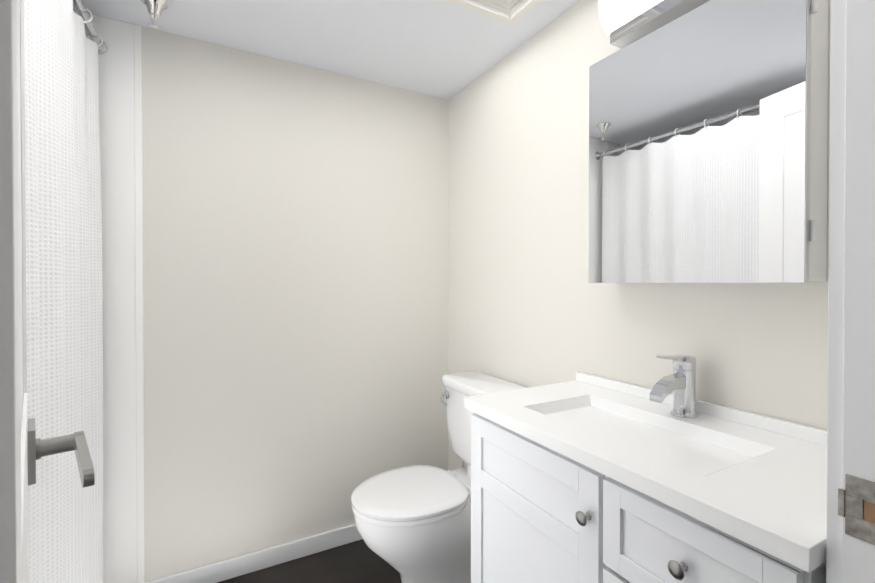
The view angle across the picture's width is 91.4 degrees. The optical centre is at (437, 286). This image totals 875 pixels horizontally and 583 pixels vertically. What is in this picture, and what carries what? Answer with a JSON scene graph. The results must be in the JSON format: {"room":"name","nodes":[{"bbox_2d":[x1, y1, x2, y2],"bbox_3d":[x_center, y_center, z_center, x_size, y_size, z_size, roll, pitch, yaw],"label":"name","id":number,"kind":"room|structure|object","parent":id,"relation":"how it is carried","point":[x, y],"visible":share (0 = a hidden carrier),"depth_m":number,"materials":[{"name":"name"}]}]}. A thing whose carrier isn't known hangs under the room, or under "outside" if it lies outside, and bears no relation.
{"room":"bathroom","nodes":[
{"label":"bathroom","id":0,"kind":"room"},
{"bbox_2d":[25,0,107,582],"bbox_3d":[-0.833,0.084,0.845,0.054,1.907,1.521,0,1,-29],"label":"shower curtain","id":1,"kind":"object","parent":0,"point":[64,284],"visible":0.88,"depth_m":1.14,"materials":[{"name":"white fabric"}]},
{"bbox_2d":[74,10,448,582],"bbox_3d":[-0.918,0.106,1.734,2.400,2.130,0.128,0,1,-29],"label":"wall","id":2,"kind":"structure","parent":0,"point":[295,292],"depth_m":1.76,"materials":[{"name":"white paint"}]},
{"bbox_2d":[145,524,361,582],"bbox_3d":[-0.511,1.132,1.891,1.303,0.075,0.016,0,1,-29],"label":"baseboard","id":3,"kind":"structure","parent":2,"relation":"attached to","point":[223,570],"depth_m":1.76,"materials":[{"name":"white wood"}]},
{"bbox_2d":[217,539,401,582],"bbox_3d":[-0.241,1.211,0.505,2.400,0.060,2.950,0,1,-29],"label":"floor","id":4,"kind":"structure","parent":0,"point":[359,561],"depth_m":1.76,"materials":[{"name":"tile"}]},
{"bbox_2d":[351,371,526,582],"bbox_3d":[-0.004,0.778,1.628,0.655,0.787,0.421,0,1,-29],"label":"toilet","id":5,"kind":"object","parent":4,"relation":"on","point":[413,523],"visible":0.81,"depth_m":1.51,"materials":[{"name":"white ceramic"}]},
{"bbox_2d":[464,355,826,582],"bbox_3d":[0.459,0.670,0.977,0.470,1.013,0.791,0,1,-29],"label":"bathroom vanity","id":6,"kind":"object","parent":4,"relation":"on","point":[585,478],"visible":1,"depth_m":0.87,"materials":[{"name":"white paint"}]},
{"bbox_2d":[73,0,579,99],"bbox_3d":[-0.241,-0.979,0.487,2.400,0.060,2.950,0,1,-29],"label":"ceiling","id":7,"kind":"structure","parent":0,"point":[442,49],"depth_m":1.60,"materials":[{"name":"white paint"}]},
{"bbox_2d":[141,0,167,28],"bbox_3d":[-0.949,-0.914,1.429,0.080,0.084,0.080,0,1,-29],"label":"sprinkler","id":8,"kind":"object","parent":7,"relation":"attached to","point":[155,8],"visible":1,"depth_m":1.42,"materials":[{"name":"silver metal"}]},
{"bbox_2d":[442,0,541,25],"bbox_3d":[0.207,-0.943,1.325,0.300,0.025,0.300,0,1,-29],"label":"ceiling vent","id":9,"kind":"object","parent":7,"relation":"in","point":[506,8],"visible":0.98,"depth_m":1.43,"materials":[{"name":"white plastic"}]},
{"bbox_2d":[449,0,830,470],"bbox_3d":[0.788,0.112,0.990,0.120,2.130,2.830,0,1,-29],"label":"wall","id":10,"kind":"structure","parent":0,"point":[530,305],"depth_m":1.49,"materials":[{"name":"white paint"}]},
{"bbox_2d":[599,0,709,48],"bbox_3d":[0.624,-0.793,1.037,0.112,0.194,0.477,0,1,-29],"label":"sconce","id":11,"kind":"object","parent":10,"relation":"attached to","point":[625,23],"visible":0.96,"depth_m":1.15,"materials":[{"name":"white glass"}]},
{"bbox_2d":[589,0,827,282],"bbox_3d":[0.618,-0.326,1.051,0.114,0.635,0.520,0,1,-29],"label":"upper cabinet","id":12,"kind":"object","parent":10,"relation":"attached to","point":[708,123],"visible":1,"depth_m":0.95,"materials":[{"name":"white mirror"}]},
{"bbox_3d":[-0.093,0.118,0.224,2.160,2.130,0.270,0,1,-29],"label":"wall","id":13,"kind":"structure","parent":0,"visible":0},
{"bbox_2d":[0,0,94,582],"bbox_3d":[-0.447,0.162,0.435,0.235,2.015,0.747,0,1,-29],"label":"door leaf","id":14,"kind":"structure","parent":13,"relation":"in","point":[23,449],"depth_m":0.18,"materials":[{"name":"white paint"}]},
{"bbox_2d":[826,0,874,582],"bbox_3d":[0.174,0.135,0.279,0.908,2.094,0.144,0,1,-29],"label":"door frame","id":15,"kind":"structure","parent":13,"relation":"attached to","point":[850,556],"depth_m":0.51,"materials":[{"name":"white wood"}]}
]}

